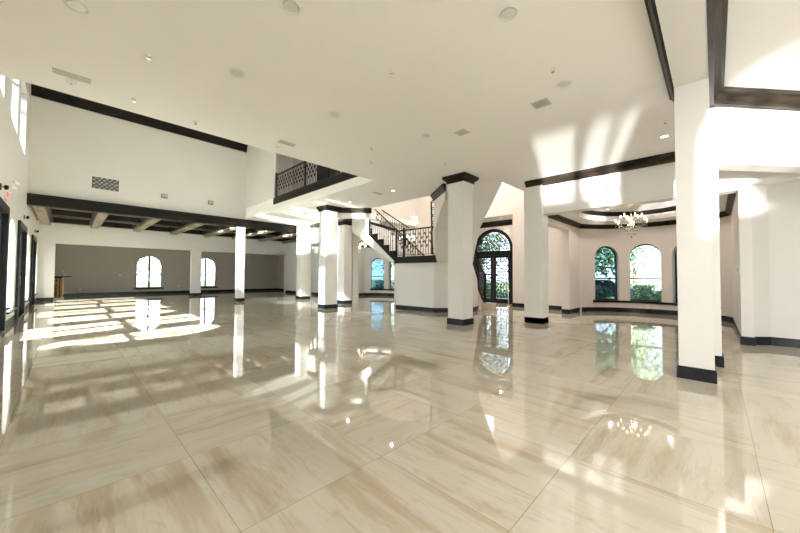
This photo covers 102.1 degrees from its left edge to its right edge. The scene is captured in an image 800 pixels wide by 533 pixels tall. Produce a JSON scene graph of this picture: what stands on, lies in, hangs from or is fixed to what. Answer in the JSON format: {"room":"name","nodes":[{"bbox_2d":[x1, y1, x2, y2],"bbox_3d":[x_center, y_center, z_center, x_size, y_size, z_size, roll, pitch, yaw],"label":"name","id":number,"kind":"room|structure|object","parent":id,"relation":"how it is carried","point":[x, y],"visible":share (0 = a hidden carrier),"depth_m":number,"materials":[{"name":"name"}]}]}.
{"room":"lobby","nodes":[
{"label":"lobby","id":0,"kind":"room"},
{"bbox_2d":[0,75,38,319],"bbox_3d":[-6.825,-2.704,4.948,41.000,8.400,0.400,-1,-2,44],"label":"wall","id":1,"kind":"structure","parent":0,"point":[15,95],"depth_m":9.29,"materials":[{"name":"beige paint"}]},
{"bbox_2d":[0,197,9,334],"bbox_3d":[-8.771,0.042,6.976,2.420,3.000,0.200,-1,-2,44],"label":"door","id":2,"kind":"structure","parent":1,"relation":"in","point":[4,208],"depth_m":7.75,"materials":[{"name":"brown metal"}]},
{"bbox_2d":[14,220,27,319],"bbox_3d":[-12.371,0.117,10.480,2.370,3.000,0.200,-1,-2,44],"label":"door","id":3,"kind":"structure","parent":1,"relation":"in","point":[22,231],"depth_m":11.11,"materials":[{"name":"brown metal"}]},
{"bbox_2d":[29,235,36,306],"bbox_3d":[-16.044,0.195,14.054,2.120,3.000,0.200,-1,-2,44],"label":"door","id":4,"kind":"structure","parent":1,"relation":"in","point":[33,238],"depth_m":14.66,"materials":[{"name":"brown metal"}]},
{"bbox_2d":[52,208,257,235],"bbox_3d":[-11.245,-2.482,18.900,6.200,0.130,13.430,-1,-2,44],"label":"ceiling","id":5,"kind":"structure","parent":0,"point":[52,208],"depth_m":16.60,"materials":[{"name":"paint"}]},
{"bbox_2d":[33,206,50,224],"bbox_3d":[-15.706,-2.364,14.242,6.300,0.390,0.300,-1,-2,44],"label":"ceiling beam","id":6,"kind":"structure","parent":5,"relation":"attached to","point":[41,212],"depth_m":13.82,"materials":[{"name":"beige wood"}]},
{"bbox_2d":[91,213,107,228],"bbox_3d":[-14.464,-2.322,15.517,6.300,0.390,0.300,-1,-2,44],"label":"ceiling beam","id":7,"kind":"structure","parent":5,"relation":"attached to","point":[99,218],"depth_m":15.04,"materials":[{"name":"beige wood"}]},
{"bbox_2d":[133,219,159,231],"bbox_3d":[-13.209,-2.280,16.806,6.300,0.390,0.300,-1,-2,44],"label":"ceiling beam","id":8,"kind":"structure","parent":5,"relation":"attached to","point":[149,222],"depth_m":16.50,"materials":[{"name":"beige wood"}]},
{"bbox_2d":[170,223,204,234],"bbox_3d":[-11.967,-2.238,18.081,6.300,0.390,0.300,-1,-2,44],"label":"ceiling beam","id":9,"kind":"structure","parent":5,"relation":"attached to","point":[193,225],"depth_m":17.84,"materials":[{"name":"beige wood"}]},
{"bbox_2d":[203,227,235,236],"bbox_3d":[-10.691,-2.195,19.391,6.300,0.390,0.300,-1,-2,44],"label":"ceiling beam","id":10,"kind":"structure","parent":5,"relation":"attached to","point":[230,229],"depth_m":19.10,"materials":[{"name":"beige wood"}]},
{"bbox_2d":[232,230,274,239],"bbox_3d":[-9.456,-2.153,20.659,6.300,0.390,0.300,-1,-2,44],"label":"ceiling beam","id":11,"kind":"structure","parent":5,"relation":"attached to","point":[263,231],"depth_m":19.95,"materials":[{"name":"beige wood"}]},
{"bbox_2d":[258,233,296,241],"bbox_3d":[-8.180,-2.110,21.970,6.300,0.390,0.300,-1,-2,44],"label":"ceiling beam","id":12,"kind":"structure","parent":5,"relation":"attached to","point":[292,234],"depth_m":21.85,"materials":[{"name":"beige wood"}]},
{"bbox_2d":[28,95,292,218],"bbox_3d":[-9.864,-4.567,15.704,0.300,4.120,10.680,-1,-2,44],"label":"wall","id":13,"kind":"structure","parent":0,"point":[68,144],"depth_m":13.82,"materials":[{"name":"beige paint"}]},
{"bbox_2d":[90,174,120,192],"bbox_3d":[-12.026,-3.367,13.219,0.030,0.580,0.920,-1,-2,44],"label":"air vent","id":14,"kind":"object","parent":13,"relation":"in","point":[101,183],"visible":1,"depth_m":13.21,"materials":[{"name":"white plastic"}]},
{"bbox_2d":[31,84,247,152],"bbox_3d":[-10.755,-6.417,14.469,0.200,0.500,7.580,-1,-2,44],"label":"trim","id":15,"kind":"structure","parent":13,"relation":"attached to","point":[38,91],"depth_m":13.72,"materials":[{"name":"brown wood"}]},
{"bbox_2d":[27,193,296,233],"bbox_3d":[-9.674,-2.303,15.620,0.420,0.410,10.930,-1,-2,44],"label":"beam","id":16,"kind":"structure","parent":13,"relation":"attached to","point":[36,200],"depth_m":14.00,"materials":[{"name":"brown wood"}]},
{"bbox_2d":[36,220,286,297],"bbox_3d":[-13.203,-0.285,21.537,0.350,4.400,14.580,-1,-2,44],"label":"wall","id":17,"kind":"structure","parent":0,"point":[53,234],"depth_m":18.85,"materials":[{"name":"beige paint"}]},
{"bbox_2d":[46,208,96,225],"bbox_3d":[-15.085,-2.408,14.881,6.300,0.260,1.480,-1,-2,44],"label":"trim","id":18,"kind":"structure","parent":17,"relation":"attached to","point":[54,214],"depth_m":15.05,"materials":[{"name":"brown wood"}]},
{"bbox_2d":[100,214,149,228],"bbox_3d":[-13.836,-2.366,16.163,6.300,0.260,1.500,-1,-2,44],"label":"trim","id":19,"kind":"structure","parent":17,"relation":"attached to","point":[132,222],"depth_m":16.40,"materials":[{"name":"brown wood"}]},
{"bbox_2d":[144,220,191,231],"bbox_3d":[-12.588,-2.324,17.445,6.300,0.260,1.480,-1,-2,44],"label":"trim","id":20,"kind":"structure","parent":17,"relation":"attached to","point":[165,226],"depth_m":17.69,"materials":[{"name":"brown wood"}]},
{"bbox_2d":[183,225,229,234],"bbox_3d":[-11.329,-2.281,18.738,6.300,0.260,1.530,-1,-2,44],"label":"trim","id":21,"kind":"structure","parent":17,"relation":"attached to","point":[207,229],"depth_m":19.03,"materials":[{"name":"brown wood"}]},
{"bbox_2d":[216,229,262,236],"bbox_3d":[-10.073,-2.239,20.027,6.300,0.260,1.470,-1,-2,44],"label":"trim","id":22,"kind":"structure","parent":17,"relation":"attached to","point":[247,231],"depth_m":20.52,"materials":[{"name":"brown wood"}]},
{"bbox_2d":[245,232,291,239],"bbox_3d":[-8.818,-2.197,21.316,6.300,0.260,1.530,-1,-2,44],"label":"trim","id":23,"kind":"structure","parent":17,"relation":"attached to","point":[273,234],"depth_m":21.56,"materials":[{"name":"brown wood"}]},
{"bbox_2d":[269,236,296,241],"bbox_3d":[-7.545,-2.154,22.623,6.300,0.260,1.520,-1,-2,44],"label":"trim","id":24,"kind":"structure","parent":17,"relation":"attached to","point":[294,237],"depth_m":24.60,"materials":[{"name":"brown wood"}]},
{"bbox_2d":[55,244,277,293],"bbox_3d":[-16.159,-0.221,24.484,0.300,4.400,14.680,-1,-2,44],"label":"wall","id":25,"kind":"structure","parent":0,"point":[92,269],"depth_m":22.13,"materials":[{"name":"paint"}]},
{"bbox_2d":[133,256,163,288],"bbox_3d":[-17.647,0.405,22.785,0.280,2.360,1.720,-1,-2,44],"label":"window","id":26,"kind":"structure","parent":25,"relation":"in","point":[148,287],"depth_m":22.84,"materials":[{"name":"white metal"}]},
{"bbox_2d":[63,288,276,295],"bbox_3d":[-16.154,1.888,24.214,0.022,0.170,14.360,-1,-2,44],"label":"baseboard","id":27,"kind":"structure","parent":25,"relation":"attached to","point":[227,290],"depth_m":22.80,"materials":[{"name":"black wood"}]},
{"bbox_2d":[201,258,217,287],"bbox_3d":[-15.192,0.488,25.306,0.280,2.360,1.720,-1,-2,44],"label":"window","id":28,"kind":"structure","parent":25,"relation":"in","point":[204,286],"depth_m":25.39,"materials":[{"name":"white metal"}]},
{"bbox_2d":[246,199,272,213],"bbox_3d":[-2.508,-2.993,13.585,13.150,0.300,2.760,-1,-2,44],"label":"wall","id":29,"kind":"structure","parent":0,"point":[269,202],"depth_m":15.93,"materials":[{"name":"paint"}]},
{"bbox_2d":[275,161,342,196],"bbox_3d":[-3.228,-3.759,12.426,6.843,1.180,0.090,-1,-2,44],"label":"gallery railing","id":30,"kind":"object","parent":29,"relation":"on","point":[305,166],"visible":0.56,"depth_m":13.25,"materials":[{"name":"black metal"}]},
{"bbox_2d":[245,145,275,208],"bbox_3d":[-6.949,-4.851,16.052,3.400,3.500,0.070,-1,-2,44],"label":"wall","id":31,"kind":"structure","parent":0,"point":[260,163],"depth_m":15.98,"materials":[{"name":"beige paint"}]},
{"bbox_2d":[273,172,357,204],"bbox_3d":[-3.276,-3.026,12.366,6.950,0.290,0.060,-1,-2,44],"label":"trim","id":32,"kind":"structure","parent":31,"relation":"attached to","point":[343,176],"depth_m":12.25,"materials":[{"name":"brown wood"}]},
{"bbox_2d":[277,255,283,288],"bbox_3d":[-9.658,-0.082,28.187,3.850,4.400,0.300,-1,-2,44],"label":"wall","id":33,"kind":"structure","parent":0,"point":[280,268],"depth_m":28.95,"materials":[{"name":"paint"}]},
{"bbox_2d":[286,242,337,292],"bbox_3d":[-6.552,-0.195,23.421,6.550,4.400,0.300,-1,-2,44],"label":"wall","id":34,"kind":"structure","parent":0,"point":[291,248],"depth_m":24.61,"materials":[{"name":"beige paint"}]},
{"bbox_2d":[292,158,341,189],"bbox_3d":[-3.716,-4.815,16.720,7.100,3.500,0.300,-1,-2,44],"label":"wall","id":35,"kind":"structure","parent":0,"point":[295,161],"depth_m":18.42,"materials":[{"name":"beige paint"}]},
{"bbox_2d":[317,165,339,180],"bbox_3d":[-3.629,-4.424,16.371,2.000,2.700,0.060,-1,-2,44],"label":"door","id":36,"kind":"structure","parent":35,"relation":"in","point":[336,171],"depth_m":16.62,"materials":[{"name":"brown metal"}]},
{"bbox_2d":[310,227,358,302],"bbox_3d":[-3.967,-0.283,17.870,4.900,4.300,0.350,-1,-2,44],"label":"wall","id":37,"kind":"structure","parent":0,"point":[314,231],"depth_m":16.17,"materials":[{"name":"beige paint"}]},
{"bbox_2d":[311,243,364,292],"bbox_3d":[-3.951,-0.193,21.133,0.370,4.300,4.350,-1,-2,44],"label":"wall","id":38,"kind":"structure","parent":0,"point":[362,254],"depth_m":22.20,"materials":[{"name":"beige paint"}]},
{"bbox_2d":[338,213,369,218],"bbox_3d":[-2.077,-2.311,14.120,1.565,0.430,0.177,0,-2,-3],"label":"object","id":39,"kind":"structure","parent":0,"point":[340,215],"depth_m":14.04,"materials":[{"name":"beige paint"}]},
{"bbox_2d":[338,208,371,212],"bbox_3d":[-2.070,-2.424,13.992,1.676,0.210,0.100,0,-2,-2],"label":"trim","id":40,"kind":"structure","parent":39,"relation":"attached to","point":[342,210],"depth_m":13.99,"materials":[{"name":"brown wood"}]},
{"bbox_2d":[365,248,393,292],"bbox_3d":[-0.475,-0.165,21.456,4.838,4.300,1.695,-1,-2,44],"label":"wall","id":41,"kind":"structure","parent":0,"point":[371,254],"depth_m":22.45,"materials":[{"name":"beige paint"}]},
{"bbox_2d":[358,293,393,295],"bbox_3d":[-1.109,1.884,20.954,4.630,0.170,2.642,-1,-2,44],"label":"baseboard","id":42,"kind":"structure","parent":41,"relation":"attached to","point":[359,294],"depth_m":22.34,"materials":[{"name":"black wood"}]},
{"bbox_2d":[371,258,383,288],"bbox_3d":[-1.538,0.489,22.732,1.016,2.150,0.050,0,-2,4],"label":"window","id":43,"kind":"structure","parent":41,"relation":"in","point":[377,265],"depth_m":22.73,"materials":[{"name":"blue glass"}]},
{"bbox_2d":[358,221,412,299],"bbox_3d":[-0.669,-0.262,17.939,0.270,4.300,4.350,-1,-2,44],"label":"wall","id":44,"kind":"structure","parent":0,"point":[398,226],"depth_m":18.42,"materials":[{"name":"beige paint"}]},
{"bbox_2d":[372,199,415,220],"bbox_3d":[-0.853,-4.627,17.507,0.300,3.800,4.830,-1,-2,44],"label":"wall","id":45,"kind":"structure","parent":0,"point":[405,209],"depth_m":18.22,"materials":[{"name":"beige paint"}]},
{"bbox_2d":[0,290,799,532],"bbox_3d":[-0.605,1.809,11.385,41.200,0.200,18.450,-1,-2,44],"label":"floor","id":46,"kind":"structure","parent":0,"point":[270,411],"depth_m":3.08,"materials":[{"name":"tile"}]},
{"bbox_2d":[54,276,71,299],"bbox_3d":[-18.447,1.151,17.515,0.520,1.250,0.910,-1,-2,44],"label":"cabinet","id":47,"kind":"object","parent":46,"relation":"on","point":[58,280],"visible":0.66,"depth_m":17.36,"materials":[{"name":"brown wood"}]},
{"bbox_2d":[234,227,244,301],"bbox_3d":[-8.372,-0.117,16.939,0.384,3.868,0.384,-1,-2,44],"label":"column","id":48,"kind":"structure","parent":46,"relation":"on","point":[240,231],"depth_m":16.82,"materials":[{"name":"beige paint"}]},
{"bbox_2d":[295,224,310,299],"bbox_3d":[-5.621,-0.265,18.823,0.644,4.298,0.594,-1,-2,44],"label":"column","id":49,"kind":"structure","parent":46,"relation":"on","point":[303,230],"depth_m":18.61,"materials":[{"name":"beige paint"}]},
{"bbox_2d":[317,204,340,308],"bbox_3d":[-3.049,-0.389,13.761,0.730,4.298,0.740,-1,-2,44],"label":"column","id":50,"kind":"structure","parent":46,"relation":"on","point":[328,223],"depth_m":13.56,"materials":[{"name":"beige paint"}]},
{"bbox_2d":[337,220,351,303],"bbox_3d":[-2.726,-0.202,15.953,0.650,4.048,0.540,-1,-2,44],"label":"column","id":51,"kind":"structure","parent":46,"relation":"on","point":[344,285],"depth_m":15.77,"materials":[{"name":"beige paint"}]},
{"bbox_2d":[352,182,501,309],"bbox_3d":[1.200,-0.387,13.567,7.910,4.330,4.410,-1,-2,44],"label":"staircase","id":52,"kind":"structure","parent":46,"relation":"on","point":[484,194],"depth_m":12.21,"materials":[{"name":"white paint"}]},
{"bbox_2d":[369,220,394,250],"bbox_3d":[-0.830,-1.410,14.300,1.690,1.507,0.080,-1,-2,44],"label":"railing","id":53,"kind":"object","parent":52,"relation":"on","point":[370,222],"visible":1,"depth_m":14.00,"materials":[{"name":"black metal"}]},
{"bbox_2d":[382,210,408,246],"bbox_3d":[-0.270,-1.983,16.385,1.920,2.060,0.060,-1,-2,44],"label":"railing","id":54,"kind":"object","parent":52,"relation":"on","point":[382,210],"visible":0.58,"depth_m":16.38,"materials":[{"name":"black metal"}]},
{"bbox_2d":[375,209,424,255],"bbox_3d":[-0.082,-1.220,15.200,3.340,3.470,0.060,-1,-2,44],"label":"stair railing","id":55,"kind":"object","parent":52,"relation":"on","point":[390,224],"visible":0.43,"depth_m":15.21,"materials":[{"name":"black metal"}]},
{"bbox_2d":[395,226,433,256],"bbox_3d":[0.603,-1.018,12.933,2.144,1.210,0.090,-1,-2,43],"label":"landing railing","id":56,"kind":"object","parent":52,"relation":"on","point":[404,239],"visible":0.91,"depth_m":13.14,"materials":[{"name":"black metal"}]},
{"bbox_2d":[430,200,433,253],"bbox_3d":[1.218,-1.398,11.856,0.178,1.966,0.675,0,-2,9],"label":"railing","id":57,"kind":"object","parent":52,"relation":"on","point":[431,202],"visible":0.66,"depth_m":11.83,"materials":[{"name":"black metal"}]},
{"bbox_2d":[473,251,494,302],"bbox_3d":[3.352,0.354,13.232,0.478,2.381,1.324,-1,-2,44],"label":"railing","id":58,"kind":"object","parent":52,"relation":"on","point":[483,290],"visible":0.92,"depth_m":13.54,"materials":[{"name":"black metal"}]},
{"bbox_2d":[442,172,478,325],"bbox_3d":[1.772,-0.479,9.488,0.780,4.298,0.760,-1,-2,44],"label":"column","id":59,"kind":"structure","parent":46,"relation":"on","point":[460,186],"depth_m":9.30,"materials":[{"name":"beige paint"}]},
{"bbox_2d":[483,302,495,309],"bbox_3d":[3.744,1.660,13.613,0.490,0.270,0.360,-1,-2,44],"label":"pedestal block","id":60,"kind":"object","parent":46,"relation":"on","point":[488,305],"visible":0.89,"depth_m":13.48,"materials":[{"name":"beige stone"}]},
{"bbox_2d":[524,185,543,323],"bbox_3d":[4.034,-0.360,9.746,0.540,4.100,0.130,-1,-2,44],"label":"pier","id":61,"kind":"object","parent":46,"relation":"on","point":[533,196],"visible":0.93,"depth_m":9.68,"materials":[{"name":"beige paint"}]},
{"bbox_2d":[674,77,716,383],"bbox_3d":[4.157,-0.500,4.569,0.404,4.098,0.404,-1,-2,44],"label":"column","id":62,"kind":"structure","parent":46,"relation":"on","point":[696,362],"depth_m":4.43,"materials":[{"name":"beige paint"}]},
{"bbox_2d":[710,107,723,367],"bbox_3d":[5.016,-0.475,5.337,0.404,4.098,0.404,-1,-2,44],"label":"column","id":63,"kind":"structure","parent":46,"relation":"on","point":[719,356],"depth_m":5.11,"materials":[{"name":"beige paint"}]},
{"bbox_2d":[0,0,799,226],"bbox_3d":[3.179,-2.832,7.343,30.000,0.300,17.780,-1,-2,44],"label":"ceiling","id":64,"kind":"structure","parent":0,"point":[456,65],"depth_m":4.65,"materials":[{"name":"paint"}]},
{"bbox_2d":[52,67,90,83],"bbox_3d":[-4.806,-2.791,4.744,0.150,0.014,0.400,-1,-2,44],"label":"ceiling vent","id":65,"kind":"object","parent":64,"relation":"in","point":[54,70],"visible":1,"depth_m":4.73,"materials":[{"name":"grey metal"}]},
{"bbox_2d":[62,0,90,14],"bbox_3d":[-3.502,-2.815,3.503,0.220,0.017,0.220,-1,-2,44],"label":"recessed light","id":66,"kind":"object","parent":64,"relation":"in","point":[77,6],"visible":1,"depth_m":3.50,"materials":[{"name":"white plastic"}]},
{"bbox_2d":[229,68,245,77],"bbox_3d":[-2.337,-2.777,4.657,0.220,0.017,0.220,-1,-2,44],"label":"recessed light","id":67,"kind":"object","parent":64,"relation":"in","point":[235,72],"visible":1,"depth_m":4.65,"materials":[{"name":"white plastic"}]},
{"bbox_2d":[280,0,300,14],"bbox_3d":[-1.183,-2.803,3.492,0.220,0.017,0.220,-1,-2,44],"label":"recessed light","id":68,"kind":"object","parent":64,"relation":"in","point":[291,7],"visible":1,"depth_m":3.49,"materials":[{"name":"white plastic"}]},
{"bbox_2d":[453,128,469,135],"bbox_3d":[1.244,-2.708,6.529,0.240,0.014,0.240,-1,-2,44],"label":"ceiling vent","id":69,"kind":"object","parent":64,"relation":"in","point":[462,131],"visible":1,"depth_m":6.53,"materials":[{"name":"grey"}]},
{"bbox_2d":[498,5,518,21],"bbox_3d":[1.193,-2.787,3.566,0.220,0.017,0.220,-1,-2,44],"label":"recessed light","id":70,"kind":"object","parent":64,"relation":"in","point":[509,12],"visible":1,"depth_m":3.56,"materials":[{"name":"white plastic"}]},
{"bbox_2d":[530,97,551,109],"bbox_3d":[2.363,-2.732,5.426,0.260,0.014,0.260,-1,-2,44],"label":"ceiling vent","id":71,"kind":"object","parent":64,"relation":"in","point":[543,102],"visible":1,"depth_m":5.42,"materials":[{"name":"grey metal"}]},
{"bbox_2d":[556,80,571,88],"bbox_3d":[2.476,-2.744,4.884,0.220,0.017,0.220,-1,-2,44],"label":"recessed light","id":72,"kind":"object","parent":64,"relation":"in","point":[563,84],"visible":1,"depth_m":4.88,"materials":[{"name":"white plastic"}]},
{"bbox_2d":[396,262,477,307],"bbox_3d":[1.847,0.828,13.385,3.938,1.900,2.059,1,-2,-7],"label":"wall","id":73,"kind":"structure","parent":0,"point":[426,283],"depth_m":12.70,"materials":[{"name":"beige paint"}]},
{"bbox_2d":[395,305,478,312],"bbox_3d":[1.810,1.691,13.328,3.965,0.170,2.050,0,-2,-5],"label":"baseboard","id":74,"kind":"structure","parent":73,"relation":"attached to","point":[403,307],"depth_m":12.68,"materials":[{"name":"black wood"}]},
{"bbox_2d":[434,184,447,231],"bbox_3d":[1.399,-1.918,10.948,0.156,1.350,1.372,1,-2,-9],"label":"wall","id":75,"kind":"structure","parent":0,"point":[441,202],"depth_m":11.02,"materials":[{"name":"beige paint"}]},
{"bbox_2d":[430,183,445,200],"bbox_3d":[1.270,-2.485,10.925,0.120,0.220,1.508,1,-2,-9],"label":"trim","id":76,"kind":"structure","parent":75,"relation":"attached to","point":[441,189],"depth_m":10.73,"materials":[{"name":"brown wood"}]},
{"bbox_2d":[412,182,561,305],"bbox_3d":[3.969,-2.331,16.318,8.700,8.400,0.300,-1,-2,44],"label":"wall","id":77,"kind":"structure","parent":0,"point":[554,235],"depth_m":14.75,"materials":[{"name":"beige paint"}]},
{"bbox_2d":[512,303,561,309],"bbox_3d":[6.517,1.748,14.419,2.522,0.170,1.372,-1,-2,44],"label":"baseboard","id":78,"kind":"structure","parent":77,"relation":"attached to","point":[551,307],"depth_m":13.66,"materials":[{"name":"black wood"}]},
{"bbox_2d":[478,225,512,243],"bbox_3d":[4.988,-0.301,17.178,4.200,4.400,0.350,-1,-2,44],"label":"wall","id":79,"kind":"structure","parent":0,"point":[508,229],"depth_m":16.60,"materials":[{"name":"beige paint"}]},
{"bbox_2d":[475,229,512,303],"bbox_3d":[4.937,-0.044,17.091,2.240,3.880,0.274,-1,-2,44],"label":"door","id":80,"kind":"structure","parent":79,"relation":"in","point":[507,254],"depth_m":16.93,"materials":[{"name":"black metal"}]},
{"bbox_2d":[480,219,512,227],"bbox_3d":[4.810,-2.221,17.072,3.550,0.270,0.140,-1,-2,44],"label":"trim","id":81,"kind":"structure","parent":79,"relation":"attached to","point":[509,221],"depth_m":16.80,"materials":[{"name":"brown wood"}]},
{"bbox_2d":[483,215,512,222],"bbox_3d":[4.637,-2.438,16.864,4.200,0.150,1.390,-1,-2,44],"label":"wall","id":82,"kind":"structure","parent":0,"point":[505,217],"depth_m":16.33,"materials":[{"name":"paint"}]},
{"bbox_2d":[548,218,578,309],"bbox_3d":[5.758,-0.398,11.684,0.270,4.300,4.350,-1,-2,44],"label":"wall","id":83,"kind":"structure","parent":0,"point":[569,234],"depth_m":12.17,"materials":[{"name":"beige paint"}]},
{"bbox_2d":[578,211,675,219],"bbox_3d":[7.533,-1.927,10.249,3.440,0.300,4.300,-1,-2,44],"label":"wall","id":84,"kind":"structure","parent":0,"point":[672,212],"depth_m":11.73,"materials":[{"name":"beige paint"}]},
{"bbox_2d":[581,206,675,215],"bbox_3d":[7.534,-2.002,10.252,3.240,0.150,4.100,-1,-2,44],"label":"trim","id":85,"kind":"structure","parent":84,"relation":"attached to","point":[672,208],"depth_m":11.80,"materials":[{"name":"brown wood"}]},
{"bbox_2d":[548,193,735,228],"bbox_3d":[7.762,-1.669,10.521,4.260,0.160,5.380,-1,-2,44],"label":"trim","id":86,"kind":"structure","parent":84,"relation":"attached to","point":[731,197],"depth_m":12.03,"materials":[{"name":"brown wood"}]},
{"bbox_2d":[593,200,675,211],"bbox_3d":[7.535,-2.127,10.255,3.540,0.100,4.400,-1,-2,44],"label":"ceiling","id":87,"kind":"structure","parent":0,"point":[658,205],"depth_m":11.22,"materials":[{"name":"paint"}]},
{"bbox_2d":[615,213,647,237],"bbox_3d":[7.138,-1.476,9.991,0.794,1.220,0.910,-1,-2,44],"label":"chandelier","id":88,"kind":"object","parent":87,"relation":"hanging from","point":[630,225],"visible":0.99,"depth_m":9.95,"materials":[{"name":"glass"}]},
{"bbox_2d":[558,194,727,224],"bbox_3d":[7.766,-1.808,10.529,4.340,0.120,5.470,-1,-2,44],"label":"ceiling","id":89,"kind":"structure","parent":0,"point":[574,216],"depth_m":11.75,"materials":[{"name":"paint"}]},
{"bbox_2d":[578,215,732,316],"bbox_3d":[9.257,-0.369,11.986,4.838,4.300,1.695,-1,-2,44],"label":"wall","id":90,"kind":"structure","parent":0,"point":[664,238],"depth_m":12.66,"materials":[{"name":"beige paint"}]},
{"bbox_2d":[595,246,616,299],"bbox_3d":[8.332,0.270,13.249,0.989,2.180,0.050,0,-2,7],"label":"window","id":91,"kind":"structure","parent":90,"relation":"in","point":[615,278],"depth_m":13.18,"materials":[{"name":"brown metal"}]},
{"bbox_2d":[630,244,661,301],"bbox_3d":[9.631,0.237,12.694,1.068,2.230,0.050,-1,-2,39],"label":"window","id":92,"kind":"structure","parent":90,"relation":"in","point":[642,244],"depth_m":12.70,"materials":[{"name":"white metal"}]},
{"bbox_2d":[593,300,721,309],"bbox_3d":[9.413,1.379,12.069,4.003,0.090,1.155,-1,-2,44],"label":"trim","id":93,"kind":"structure","parent":90,"relation":"attached to","point":[605,301],"depth_m":12.59,"materials":[{"name":"black wood"}]},
{"bbox_2d":[675,250,677,302],"bbox_3d":[10.440,0.210,11.548,0.050,2.230,1.068,1,-2,-19],"label":"window","id":94,"kind":"structure","parent":90,"relation":"in","point":[676,287],"depth_m":12.01,"materials":[{"name":"brown metal"}]},
{"bbox_2d":[644,0,673,101],"bbox_3d":[1.668,-2.731,2.389,0.100,0.190,7.780,-1,-2,44],"label":"trim","id":95,"kind":"structure","parent":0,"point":[651,8],"depth_m":3.86,"materials":[{"name":"brown wood"}]},
{"bbox_2d":[543,162,799,336],"bbox_3d":[6.441,-0.502,7.741,6.750,4.300,0.350,-1,-2,44],"label":"wall","id":96,"kind":"structure","parent":0,"point":[657,183],"depth_m":7.84,"materials":[{"name":"beige paint"}]},
{"bbox_2d":[524,317,548,323],"bbox_3d":[4.145,1.608,9.817,0.540,0.170,0.480,-1,-2,44],"label":"baseboard","id":97,"kind":"structure","parent":96,"relation":"attached to","point":[529,318],"depth_m":9.64,"materials":[{"name":"black wood"}]},
{"bbox_2d":[524,151,674,187],"bbox_3d":[5.354,-2.532,8.532,4.150,0.210,0.130,-1,-2,44],"label":"trim","id":98,"kind":"structure","parent":96,"relation":"attached to","point":[669,157],"depth_m":8.45,"materials":[{"name":"brown wood"}]},
{"bbox_2d":[562,307,799,347],"bbox_3d":[8.632,1.620,9.319,3.966,0.170,7.579,1,-2,-11],"label":"baseboard","id":99,"kind":"structure","parent":96,"relation":"attached to","point":[753,341],"depth_m":9.78,"materials":[{"name":"black wood"}]},
{"bbox_2d":[655,0,709,106],"bbox_3d":[2.111,-2.720,2.515,0.360,0.200,8.580,-1,-2,44],"label":"beam","id":100,"kind":"structure","parent":0,"point":[683,23],"depth_m":3.65,"materials":[{"name":"beige paint"}]},
{"bbox_2d":[731,193,740,333],"bbox_3d":[8.972,-0.465,8.556,0.180,4.300,4.350,-1,-2,44],"label":"wall","id":101,"kind":"structure","parent":0,"point":[734,215],"depth_m":8.18,"materials":[{"name":"beige paint"}]},
{"bbox_2d":[710,105,799,172],"bbox_3d":[6.811,-2.164,5.427,3.600,1.100,0.305,0,-2,-5],"label":"wall","id":102,"kind":"structure","parent":0,"point":[748,138],"depth_m":5.19,"materials":[{"name":"beige paint"}]},
{"bbox_2d":[706,0,799,109],"bbox_3d":[3.260,-2.697,2.924,10.696,0.210,1.750,1,-2,-34],"label":"trim","id":103,"kind":"structure","parent":102,"relation":"attached to","point":[717,10],"depth_m":4.83,"materials":[{"name":"brown wood"}]},
{"bbox_2d":[751,185,770,336],"bbox_3d":[7.613,-0.040,6.842,0.511,3.340,0.183,0,-2,1],"label":"wall","id":104,"kind":"structure","parent":0,"point":[759,209],"depth_m":6.77,"materials":[{"name":"beige paint"}]},
{"bbox_2d":[767,181,799,338],"bbox_3d":[8.409,-0.531,6.279,1.690,4.300,0.300,-1,-2,44],"label":"wall","id":105,"kind":"structure","parent":0,"point":[783,199],"depth_m":6.60,"materials":[{"name":"beige paint"}]},
{"label":"outside","id":106,"kind":"structure","parent":0,"visible":0},
{"bbox_2d":[136,280,659,298],"bbox_3d":[-3.783,2.146,17.576,150.000,0.130,140.000,-1,-2,44],"label":"ground","id":107,"kind":"structure","parent":106,"point":[208,283],"depth_m":51.46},
{"bbox_2d":[137,256,213,286],"bbox_3d":[-21.755,-0.938,30.069,9.250,6.670,11.817,1,-2,-13],"label":"tree","id":108,"kind":"object","parent":107,"relation":"on","point":[152,262],"visible":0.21,"depth_m":29.40,"materials":[{"name":"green plant"}]},
{"bbox_2d":[479,232,509,282],"bbox_3d":[5.372,-1.958,25.583,7.555,8.634,7.942,-1,-2,33],"label":"tree","id":109,"kind":"object","parent":107,"relation":"on","point":[495,232],"visible":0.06,"depth_m":25.19,"materials":[{"name":"green plant"}]},
{"bbox_2d":[595,283,614,298],"bbox_3d":[9.662,1.463,15.914,1.606,1.320,1.226,-1,-2,44],"label":"shrub","id":110,"kind":"object","parent":107,"relation":"on","point":[599,292],"visible":0.37,"depth_m":15.67,"materials":[{"name":"green plant"}]},
{"bbox_2d":[595,279,634,297],"bbox_3d":[12.947,1.553,21.277,4.435,1.447,1.850,0,-2,25],"label":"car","id":111,"kind":"object","parent":107,"relation":"on","point":[598,282],"visible":0.07,"depth_m":20.31,"materials":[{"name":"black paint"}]},
{"bbox_2d":[595,247,646,282],"bbox_3d":[10.783,-1.013,18.227,5.564,6.404,5.677,1,-2,-15],"label":"tree","id":112,"kind":"object","parent":107,"relation":"on","point":[608,256],"visible":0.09,"depth_m":17.16,"materials":[{"name":"green plant"}]},
{"bbox_2d":[602,245,660,288],"bbox_3d":[17.554,-2.131,24.832,7.166,9.072,6.467,-1,-2,44],"label":"tree","id":113,"kind":"object","parent":107,"relation":"on","point":[634,264],"visible":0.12,"depth_m":23.58,"materials":[{"name":"green plant"}]},
{"bbox_2d":[630,282,661,299],"bbox_3d":[11.249,1.374,14.549,1.978,1.377,1.700,-1,-2,44],"label":"shrub","id":114,"kind":"object","parent":107,"relation":"on","point":[644,292],"visible":0.54,"depth_m":14.45,"materials":[{"name":"green plant"}]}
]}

